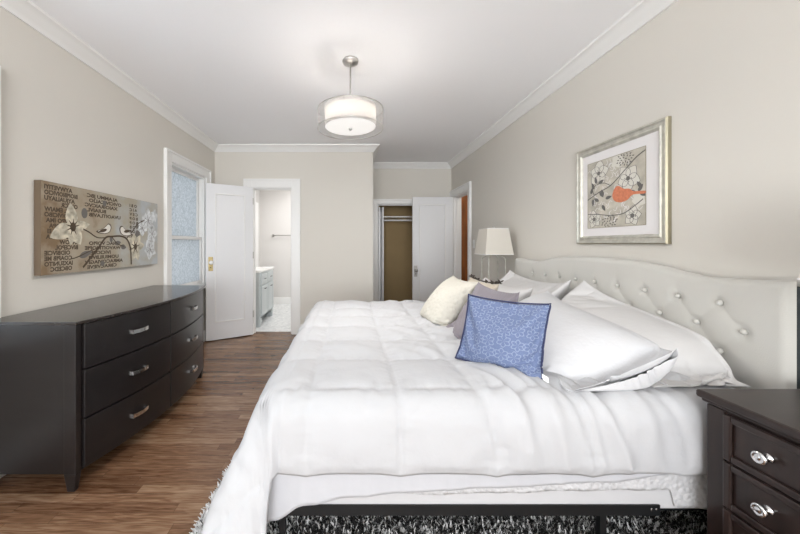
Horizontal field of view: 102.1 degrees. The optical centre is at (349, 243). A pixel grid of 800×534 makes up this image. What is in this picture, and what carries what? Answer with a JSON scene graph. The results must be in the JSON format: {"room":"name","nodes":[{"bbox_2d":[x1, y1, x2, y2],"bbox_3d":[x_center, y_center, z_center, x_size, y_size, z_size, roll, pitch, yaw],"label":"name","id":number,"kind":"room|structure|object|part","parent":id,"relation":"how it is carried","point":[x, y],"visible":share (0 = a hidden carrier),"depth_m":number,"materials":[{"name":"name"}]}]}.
{"room":"bedroom","nodes":[
{"label":"bedroom","id":0,"kind":"room"},
{"bbox_2d":[0,7,259,329],"bbox_3d":[-1.950,-0.055,1.575,0.160,2.600,10.350,0,0,0],"label":"wall","id":1,"kind":"structure","parent":0,"point":[63,122],"depth_m":2.10,"materials":[{"name":"white paint"}]},
{"bbox_2d":[0,66,0,317],"bbox_3d":[-1.925,-0.181,1.011,0.210,1.512,1.382,0,0,0],"label":"window","id":2,"kind":"structure","parent":1,"relation":"in","point":[0,66],"depth_m":1.68,"materials":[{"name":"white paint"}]},
{"bbox_2d":[34,180,156,275],"bbox_3d":[-1.844,-0.096,2.462,0.044,0.567,1.145,0,0,0],"label":"print","id":3,"kind":"object","parent":1,"relation":"attached to","point":[76,229],"visible":1,"depth_m":2.23,"materials":[{"name":"brown fabric"}]},
{"bbox_2d":[0,330,205,477],"bbox_3d":[-1.862,1.175,0.410,0.016,0.140,8.020,0,0,0],"label":"baseboard","id":4,"kind":"structure","parent":1,"relation":"attached to","point":[1,475],"depth_m":4.08,"materials":[{"name":"white paint"}]},
{"bbox_2d":[0,0,217,151],"bbox_3d":[-1.825,-1.312,0.410,0.090,0.085,8.020,0,0,0],"label":"crown molding","id":5,"kind":"structure","parent":1,"relation":"attached to","point":[26,11],"depth_m":2.27,"materials":[{"name":"white paint"}]},
{"bbox_2d":[164,148,211,287],"bbox_3d":[-1.925,-0.206,3.725,0.210,1.522,1.070,0,0,0],"label":"window","id":6,"kind":"structure","parent":1,"relation":"in","point":[184,189],"depth_m":3.70,"materials":[{"name":"white paint"}]},
{"bbox_3d":[-1.955,-0.445,3.725,0.006,0.704,0.674,0,0,0],"label":"pane","id":7,"kind":"part","parent":6,"relation":"part of","materials":[{"name":"clear glass"}]},
{"bbox_3d":[-1.955,-0.440,3.725,0.036,0.790,0.770,0,0,0],"label":"sash","id":8,"kind":"part","parent":6,"relation":"part of","materials":[{"name":"glass"}]},
{"bbox_3d":[-1.915,0.203,3.725,0.006,0.509,0.674,0,0,0],"label":"pane","id":9,"kind":"part","parent":6,"relation":"part of","materials":[{"name":"clear glass"}]},
{"bbox_3d":[-1.915,0.207,3.725,0.036,0.595,0.770,0,0,0],"label":"sash","id":10,"kind":"part","parent":6,"relation":"part of","materials":[{"name":"glass"}]},
{"bbox_2d":[256,202,257,266],"bbox_3d":[-1.855,0.140,5.865,0.030,1.930,1.130,0,0,0],"label":"trim bathroom opening","id":11,"kind":"structure","parent":1,"relation":"attached to","point":[256,202],"depth_m":6.30,"materials":[{"name":"white paint"}]},
{"bbox_2d":[260,190,290,296],"bbox_3d":[-0.834,-0.055,6.695,2.073,2.600,0.110,0,0,0],"label":"wall","id":12,"kind":"structure","parent":0,"point":[275,205],"depth_m":6.64,"materials":[{"name":"white paint"}]},
{"bbox_2d":[274,297,290,303],"bbox_3d":[-0.855,1.175,6.631,2.030,0.140,0.018,0,0,0],"label":"baseboard","id":13,"kind":"structure","parent":12,"relation":"attached to","point":[277,300],"depth_m":6.62,"materials":[{"name":"white paint"}]},
{"bbox_2d":[215,152,372,323],"bbox_3d":[-0.776,-0.055,4.478,2.188,2.600,0.115,0,0,0],"label":"wall","id":14,"kind":"structure","parent":0,"point":[336,188],"depth_m":4.42,"materials":[{"name":"white paint"}]},
{"bbox_2d":[243,179,299,333],"bbox_3d":[-1.075,0.174,4.462,0.781,2.142,0.147,0,0,0],"label":"bathroom doorway","id":15,"kind":"structure","parent":14,"relation":"in","point":[293,185],"depth_m":4.40,"materials":[{"name":"white paint"}]},
{"bbox_2d":[206,183,253,340],"bbox_3d":[-1.579,0.229,4.226,0.597,2.012,0.182,0,0,-31],"label":"door","id":16,"kind":"structure","parent":15,"relation":"attached to","point":[229,208],"depth_m":4.21,"materials":[{"name":"white paint"}]},
{"bbox_3d":[-1.777,0.255,4.082,0.054,0.180,0.005,0,0,-31],"label":"knob plate","id":17,"kind":"part","parent":16,"relation":"part of","materials":[{"name":"gold metal"}]},
{"bbox_3d":[-1.582,0.180,4.224,0.390,1.680,0.012,0,0,-31],"label":"panel","id":18,"kind":"part","parent":16,"relation":"part of","materials":[{"name":"white paint"}]},
{"bbox_3d":[-1.582,0.180,4.224,0.380,1.670,0.050,0,0,-31],"label":"panel moulding","id":19,"kind":"part","parent":16,"relation":"part of","materials":[{"name":"white paint"}]},
{"bbox_2d":[215,144,379,151],"bbox_3d":[-0.731,-1.312,4.375,2.278,0.085,0.090,0,0,0],"label":"crown molding","id":20,"kind":"structure","parent":14,"relation":"attached to","point":[221,147],"depth_m":4.37,"materials":[{"name":"white paint"}]},
{"bbox_2d":[30,0,640,161],"bbox_3d":[0.340,-1.405,1.575,4.820,0.100,10.650,0,0,0],"label":"ceiling","id":21,"kind":"structure","parent":0,"point":[442,73],"depth_m":2.31,"materials":[{"name":"white paint"}]},
{"bbox_2d":[317,56,382,139],"bbox_3d":[0.003,-1.095,2.360,0.485,0.521,0.484,0,0,0],"label":"pendant lamp","id":22,"kind":"object","parent":21,"relation":"hanging from","point":[346,115],"visible":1,"depth_m":2.24,"materials":[{"name":"white fabric"}]},
{"bbox_3d":[0.003,-1.140,2.360,0.013,0.370,0.013,0,0,0],"label":"stem","id":23,"kind":"part","parent":22,"relation":"part of","materials":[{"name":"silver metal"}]},
{"bbox_3d":[0.003,-0.932,2.360,0.376,0.145,0.376,0,0,0],"label":"lamp shade","id":24,"kind":"part","parent":22,"relation":"part of","materials":[{"name":"fabric"}]},
{"bbox_2d":[325,117,375,135],"bbox_3d":[0.003,-0.859,2.360,0.372,0.014,0.372,0,0,0],"label":"diffuser","id":25,"kind":"object","parent":22,"relation":"attached to","point":[344,126],"depth_m":2.31,"materials":[{"name":"white glass"}]},
{"bbox_2d":[0,304,706,533],"bbox_3d":[-0.105,1.292,1.475,3.930,0.106,10.450,0,0,0],"label":"floor","id":26,"kind":"structure","parent":0,"point":[159,480],"depth_m":1.78,"materials":[{"name":"brown wood"}]},
{"bbox_2d":[0,285,205,491],"bbox_3d":[-1.548,0.817,2.300,0.604,0.857,1.424,0,0,0],"label":"dresser","id":27,"kind":"object","parent":26,"relation":"on","point":[79,379],"visible":1,"depth_m":1.70,"materials":[{"name":"brown wood"}]},
{"bbox_3d":[-1.611,0.782,1.616,0.378,0.756,0.008,0,0,0],"label":"panel","id":28,"kind":"part","parent":27,"relation":"part of","materials":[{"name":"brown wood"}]},
{"bbox_3d":[-1.402,0.825,1.618,0.060,0.841,0.036,0,0,0],"label":"corner post","id":29,"kind":"part","parent":27,"relation":"part of","materials":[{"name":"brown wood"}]},
{"bbox_3d":[-1.310,1.022,1.941,0.040,0.246,0.614,0,0,9],"label":"drawer","id":30,"kind":"part","parent":27,"relation":"part of","materials":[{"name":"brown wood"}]},
{"bbox_3d":[-1.310,0.769,1.941,0.040,0.244,0.614,0,0,9],"label":"drawer","id":31,"kind":"part","parent":27,"relation":"part of","materials":[{"name":"brown wood"}]},
{"bbox_3d":[-1.310,0.524,1.941,0.040,0.230,0.614,0,0,9],"label":"drawer","id":32,"kind":"part","parent":27,"relation":"part of","materials":[{"name":"brown wood"}]},
{"bbox_3d":[-1.274,1.017,1.942,0.036,0.022,0.118,0,0,9],"label":"handle","id":33,"kind":"part","parent":27,"relation":"part of","materials":[{"name":"silver metal"}]},
{"bbox_3d":[-1.274,0.764,1.942,0.036,0.022,0.118,0,0,9],"label":"handle","id":34,"kind":"part","parent":27,"relation":"part of","materials":[{"name":"silver metal"}]},
{"bbox_3d":[-1.274,0.519,1.942,0.036,0.022,0.118,0,0,9],"label":"handle","id":35,"kind":"part","parent":27,"relation":"part of","materials":[{"name":"silver metal"}]},
{"bbox_3d":[-1.306,1.022,2.608,0.048,0.246,0.714,0,0,-8],"label":"drawer","id":36,"kind":"part","parent":27,"relation":"part of","materials":[{"name":"brown wood"}]},
{"bbox_3d":[-1.306,0.769,2.608,0.048,0.244,0.714,0,0,-8],"label":"drawer","id":37,"kind":"part","parent":27,"relation":"part of","materials":[{"name":"brown wood"}]},
{"bbox_3d":[-1.306,0.524,2.608,0.048,0.230,0.714,0,0,-8],"label":"drawer","id":38,"kind":"part","parent":27,"relation":"part of","materials":[{"name":"brown wood"}]},
{"bbox_3d":[-1.267,1.017,2.607,0.036,0.022,0.117,0,0,-8],"label":"handle","id":39,"kind":"part","parent":27,"relation":"part of","materials":[{"name":"silver metal"}]},
{"bbox_3d":[-1.267,0.764,2.607,0.036,0.022,0.117,0,0,-8],"label":"handle","id":40,"kind":"part","parent":27,"relation":"part of","materials":[{"name":"silver metal"}]},
{"bbox_3d":[-1.267,0.519,2.607,0.036,0.022,0.117,0,0,-8],"label":"handle","id":41,"kind":"part","parent":27,"relation":"part of","materials":[{"name":"silver metal"}]},
{"bbox_3d":[-1.402,0.825,2.982,0.060,0.841,0.036,0,0,0],"label":"corner post","id":42,"kind":"part","parent":27,"relation":"part of","materials":[{"name":"brown wood"}]},
{"bbox_2d":[256,267,273,326],"bbox_3d":[-1.578,0.817,5.160,0.564,0.844,0.840,0,0,0],"label":"bathroom vanity","id":43,"kind":"object","parent":26,"relation":"on","point":[264,275],"visible":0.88,"depth_m":4.96,"materials":[{"name":"grey paint"}]},
{"bbox_3d":[-1.332,0.530,4.975,0.016,0.150,0.350,0,0,0],"label":"drawer","id":44,"kind":"part","parent":43,"relation":"part of","materials":[{"name":"grey paint"}]},
{"bbox_3d":[-1.329,0.860,4.975,0.021,0.450,0.350,0,0,0],"label":"cabinet door","id":45,"kind":"part","parent":43,"relation":"part of","materials":[{"name":"grey paint"}]},
{"bbox_2d":[256,267,273,272],"bbox_3d":[-1.590,0.410,5.160,0.540,0.030,0.840,0,0,0],"label":"countertop","id":46,"kind":"structure","parent":43,"relation":"on","point":[258,269],"depth_m":5.16,"materials":[{"name":"white stone"}]},
{"bbox_3d":[-1.332,0.530,5.345,0.016,0.150,0.350,0,0,0],"label":"drawer","id":47,"kind":"part","parent":43,"relation":"part of","materials":[{"name":"grey paint"}]},
{"bbox_3d":[-1.329,0.860,5.345,0.021,0.450,0.350,0,0,0],"label":"cabinet door","id":48,"kind":"part","parent":43,"relation":"part of","materials":[{"name":"grey paint"}]},
{"bbox_2d":[189,464,706,533],"bbox_3d":[0.473,1.216,1.710,2.311,0.056,1.234,0,0,0],"label":"shag rug","id":49,"kind":"object","parent":26,"relation":"on","point":[668,522],"visible":0.17,"depth_m":1.38,"materials":[{"name":"grey carpet"}]},
{"bbox_2d":[279,256,799,533],"bbox_3d":[0.709,0.666,2.154,1.967,1.154,2.012,0,0,0],"label":"bed","id":50,"kind":"object","parent":49,"relation":"on","point":[754,325],"visible":0.42,"depth_m":1.31,"materials":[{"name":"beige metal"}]},
{"bbox_3d":[-0.255,1.119,1.212,0.040,0.248,0.039,0,0,0],"label":"frame leg","id":51,"kind":"part","parent":50,"relation":"part of","materials":[{"name":"black metal"}]},
{"bbox_2d":[201,300,730,533],"bbox_3d":[0.468,0.877,2.040,2.009,0.735,2.255,0,0,0],"label":"comforter","id":52,"kind":"object","parent":50,"relation":"on","point":[361,387],"visible":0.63,"depth_m":1.12,"materials":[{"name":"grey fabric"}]},
{"bbox_2d":[420,275,479,326],"bbox_3d":[0.684,0.391,2.286,0.327,0.292,0.446,0,0,0],"label":"cushion","id":53,"kind":"object","parent":52,"relation":"on","point":[445,304],"visible":0.91,"depth_m":2.13,"materials":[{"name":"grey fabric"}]},
{"bbox_2d":[446,282,519,339],"bbox_3d":[0.731,0.389,1.824,0.253,0.296,0.470,0,0,0],"label":"cushion","id":54,"kind":"object","parent":52,"relation":"on","point":[480,290],"visible":0.3,"depth_m":1.88,"materials":[{"name":"grey fabric"}]},
{"bbox_2d":[468,274,503,289],"bbox_3d":[0.859,0.386,2.334,0.316,0.303,0.455,0,0,0],"label":"cushion","id":55,"kind":"object","parent":52,"relation":"on","point":[494,285],"visible":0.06,"depth_m":2.26,"materials":[{"name":"beige fabric"}]},
{"bbox_3d":[0.984,0.262,2.335,0.052,0.057,0.456,0,0,-3],"label":"leafy trim","id":56,"kind":"part","parent":55,"relation":"part of","materials":[{"name":"black fabric"}]},
{"bbox_2d":[455,294,550,382],"bbox_3d":[0.674,0.395,1.419,0.173,0.295,0.390,0,0,-44],"label":"cushion","id":57,"kind":"object","parent":52,"relation":"on","point":[508,334],"visible":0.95,"depth_m":1.38,"materials":[{"name":"blue fabric"}]},
{"bbox_2d":[480,277,532,301],"bbox_3d":[1.046,0.413,2.470,0.362,0.249,0.714,0,0,0],"label":"pillow","id":58,"kind":"object","parent":52,"relation":"on","point":[524,293],"visible":0.13,"depth_m":2.18,"materials":[{"name":"grey fabric"}]},
{"bbox_2d":[499,270,570,299],"bbox_3d":[1.395,0.394,2.684,0.431,0.285,0.900,0,0,0],"label":"pillow","id":59,"kind":"object","parent":52,"relation":"on","point":[559,290],"visible":0.2,"depth_m":2.56,"materials":[{"name":"grey fabric"}]},
{"bbox_2d":[519,291,677,391],"bbox_3d":[1.011,0.416,1.587,0.443,0.246,0.899,0,0,0],"label":"pillow","id":60,"kind":"object","parent":52,"relation":"on","point":[579,344],"visible":0.6,"depth_m":1.28,"materials":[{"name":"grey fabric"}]},
{"bbox_2d":[561,280,750,386],"bbox_3d":[1.353,0.391,1.702,0.485,0.296,1.020,0,0,0],"label":"pillow","id":61,"kind":"object","parent":52,"relation":"on","point":[697,359],"visible":0.44,"depth_m":1.41,"materials":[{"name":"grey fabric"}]},
{"bbox_3d":[0.420,0.958,1.170,1.390,0.038,0.040,0,0,0],"label":"rail","id":62,"kind":"part","parent":50,"relation":"part of","materials":[{"name":"black metal"}]},
{"bbox_2d":[322,490,684,507],"bbox_3d":[0.665,0.881,2.119,1.870,0.182,1.923,0,0,0],"label":"box spring","id":63,"kind":"object","parent":50,"relation":"on","point":[663,498],"visible":0.02,"depth_m":1.16,"materials":[{"name":"grey fabric"}]},
{"bbox_3d":[0.665,0.687,2.120,1.870,0.204,1.920,0,0,0],"label":"mattress","id":64,"kind":"object","parent":63,"relation":"on","visible":0},
{"bbox_2d":[267,474,668,521],"bbox_3d":[0.593,0.778,1.315,1.815,0.410,0.370,0,0,0],"label":"sheet","id":65,"kind":"object","parent":64,"relation":"on","point":[288,493],"visible":0.18,"depth_m":1.14,"materials":[{"name":"grey fabric"}]},
{"bbox_2d":[407,474,706,509],"bbox_3d":[0.625,0.768,1.321,1.750,0.383,0.359,0,0,0],"label":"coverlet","id":66,"kind":"object","parent":64,"relation":"on","point":[686,491],"visible":0.16,"depth_m":1.15,"materials":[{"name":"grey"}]},
{"bbox_3d":[0.950,1.119,1.212,0.040,0.248,0.039,0,0,0],"label":"frame leg","id":67,"kind":"part","parent":50,"relation":"part of","materials":[{"name":"black metal"}]},
{"bbox_3d":[1.655,0.517,2.172,0.071,0.856,1.976,0,0,0],"label":"headboard","id":68,"kind":"part","parent":50,"relation":"part of","materials":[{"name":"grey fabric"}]},
{"bbox_2d":[696,389,799,533],"bbox_3d":[1.426,0.871,0.742,0.508,0.748,0.724,0,0,0],"label":"nightstand","id":69,"kind":"object","parent":26,"relation":"on","point":[753,435],"visible":1,"depth_m":0.97,"materials":[{"name":"brown wood"}]},
{"bbox_3d":[1.208,0.918,0.743,0.021,0.145,0.574,0,0,0],"label":"drawer","id":70,"kind":"part","parent":69,"relation":"part of","materials":[{"name":"brown wood"}]},
{"bbox_3d":[1.440,0.528,0.743,0.480,0.011,0.705,0,0,0],"label":"moulding","id":71,"kind":"part","parent":69,"relation":"part of","materials":[{"name":"brown wood"}]},
{"bbox_3d":[1.208,0.617,0.743,0.021,0.145,0.574,0,0,0],"label":"drawer","id":72,"kind":"part","parent":69,"relation":"part of","materials":[{"name":"brown wood"}]},
{"bbox_3d":[1.208,0.767,0.743,0.021,0.145,0.574,0,0,0],"label":"drawer","id":73,"kind":"part","parent":69,"relation":"part of","materials":[{"name":"brown wood"}]},
{"bbox_3d":[1.190,0.617,0.923,0.036,0.037,0.037,0,0,0],"label":"knob","id":74,"kind":"part","parent":69,"relation":"part of","materials":[{"name":"silver metal"}]},
{"bbox_3d":[1.190,0.767,0.923,0.036,0.037,0.037,0,0,0],"label":"knob","id":75,"kind":"part","parent":69,"relation":"part of","materials":[{"name":"silver metal"}]},
{"bbox_3d":[1.464,0.873,3.454,0.432,0.745,0.568,0,0,0],"label":"nightstand","id":76,"kind":"object","parent":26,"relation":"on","visible":0},
{"bbox_2d":[474,226,513,280],"bbox_3d":[1.505,0.153,3.360,0.292,0.689,0.292,0,0,0],"label":"table lamp","id":77,"kind":"object","parent":76,"relation":"on","point":[490,241],"visible":0.8,"depth_m":3.24,"materials":[{"name":"beige fabric"}]},
{"bbox_3d":[1.505,-0.026,3.360,0.286,0.266,0.286,0,0,0],"label":"lamp shade","id":78,"kind":"part","parent":77,"relation":"part of","materials":[{"name":"white fabric"}]},
{"bbox_3d":[1.505,0.107,3.360,0.292,0.006,0.292,0,0,0],"label":"shade trim","id":79,"kind":"part","parent":77,"relation":"part of","materials":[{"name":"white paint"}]},
{"bbox_2d":[378,206,411,300],"bbox_3d":[1.010,-0.055,5.808,1.380,2.600,0.584,0,0,0],"label":"wall","id":80,"kind":"structure","parent":0,"point":[397,236],"depth_m":6.06,"materials":[{"name":"paint"}]},
{"bbox_2d":[384,216,411,222],"bbox_3d":[1.010,-0.445,5.880,1.300,0.100,0.360,0,0,0],"label":"closet shelf","id":81,"kind":"object","parent":80,"relation":"attached to","point":[385,217],"visible":0.25,"depth_m":5.96,"materials":[{"name":"white paint"}]},
{"bbox_2d":[384,219,411,220],"bbox_3d":[1.010,-0.423,5.720,1.300,0.032,0.032,0,0,0],"label":"closet rod","id":82,"kind":"object","parent":80,"relation":"attached to","point":[384,219],"visible":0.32,"depth_m":5.71,"materials":[{"name":"white paint"}]},
{"bbox_2d":[373,169,450,198],"bbox_3d":[1.014,-0.055,5.457,1.392,2.600,0.115,0,0,0],"label":"wall","id":83,"kind":"structure","parent":0,"point":[387,183],"depth_m":5.40,"materials":[{"name":"white paint"}]},
{"bbox_2d":[378,207,380,300],"bbox_3d":[0.516,0.304,5.569,0.042,1.862,0.300,0,0,7],"label":"door","id":84,"kind":"structure","parent":83,"relation":"in","point":[379,212],"depth_m":5.47,"materials":[{"name":"white paint"}]},
{"bbox_2d":[380,207,383,300],"bbox_3d":[0.549,0.304,5.570,0.042,1.862,0.300,0,0,-5],"label":"door","id":85,"kind":"structure","parent":83,"relation":"in","point":[382,208],"depth_m":5.42,"materials":[{"name":"white paint"}]},
{"bbox_3d":[0.549,0.285,5.570,0.037,1.680,0.200,0,0,-4],"label":"panel moulding","id":86,"kind":"part","parent":85,"relation":"part of","materials":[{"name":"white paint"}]},
{"bbox_2d":[373,199,411,300],"bbox_3d":[0.787,0.245,5.441,0.805,2.000,0.147,0,0,0],"label":"closet doorway","id":87,"kind":"structure","parent":83,"relation":"in","point":[376,202],"depth_m":5.38,"materials":[{"name":"white paint"}]},
{"bbox_2d":[373,162,450,168],"bbox_3d":[1.014,-1.312,5.355,1.392,0.085,0.090,0,0,0],"label":"crown molding","id":88,"kind":"structure","parent":83,"relation":"attached to","point":[377,165],"depth_m":5.36,"materials":[{"name":"white paint"}]},
{"bbox_2d":[451,0,799,286],"bbox_3d":[1.775,-0.055,0.900,0.130,2.600,9.000,0,0,0],"label":"wall","id":89,"kind":"structure","parent":0,"point":[726,73],"depth_m":1.60,"materials":[{"name":"white paint"}]},
{"bbox_2d":[449,181,471,279],"bbox_3d":[1.759,0.180,4.950,0.162,2.130,0.900,0,0,0],"label":"entrance doorway","id":90,"kind":"structure","parent":89,"relation":"in","point":[465,189],"depth_m":5.27,"materials":[{"name":"white paint"}]},
{"bbox_2d":[412,197,452,301],"bbox_3d":[1.353,0.232,5.262,0.655,2.007,0.184,0,0,0],"label":"door","id":91,"kind":"structure","parent":90,"relation":"attached to","point":[432,217],"depth_m":5.25,"materials":[{"name":"white paint"}]},
{"bbox_3d":[1.353,0.182,5.262,0.445,1.675,0.014,0,0,0],"label":"panel","id":92,"kind":"part","parent":91,"relation":"part of","materials":[{"name":"white paint"}]},
{"bbox_3d":[1.353,0.182,5.262,0.435,1.665,0.052,0,0,0],"label":"panel moulding","id":93,"kind":"part","parent":91,"relation":"part of","materials":[{"name":"white paint"}]},
{"bbox_2d":[461,195,467,280],"bbox_3d":[2.200,0.214,5.330,0.700,2.042,0.052,0,0,0],"label":"door","id":94,"kind":"structure","parent":90,"relation":"attached to","point":[464,200],"depth_m":5.31,"materials":[{"name":"brown wood"}]},
{"bbox_2d":[448,0,677,168],"bbox_3d":[1.665,-1.312,0.900,0.090,0.085,9.000,0,0,0],"label":"crown molding","id":95,"kind":"structure","parent":89,"relation":"attached to","point":[643,12],"depth_m":2.31,"materials":[{"name":"white paint"}]},
{"bbox_2d":[576,116,671,243],"bbox_3d":[1.696,-0.340,2.043,0.028,0.680,0.684,0,0,0],"label":"framed picture","id":96,"kind":"object","parent":89,"relation":"attached to","point":[624,181],"visible":1,"depth_m":1.95,"materials":[{"name":"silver metal"}]},
{"bbox_2d":[588,145,645,228],"bbox_3d":[1.696,-0.338,2.057,0.003,0.456,0.453,0,0,0],"label":"art print","id":97,"kind":"object","parent":96,"relation":"attached to","point":[617,180],"depth_m":2.02,"materials":[{"name":"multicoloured paper"}]},
{"bbox_3d":[0.261,-0.055,5.025,0.115,2.600,0.980,0,0,0],"label":"wall","id":98,"kind":"structure","parent":0,"visible":0},
{"bbox_2d":[373,145,379,163],"bbox_3d":[0.363,-1.312,4.865,0.090,0.085,1.070,0,0,0],"label":"crown molding","id":99,"kind":"structure","parent":98,"relation":"attached to","point":[375,152],"depth_m":4.68,"materials":[{"name":"white paint"}]}
]}

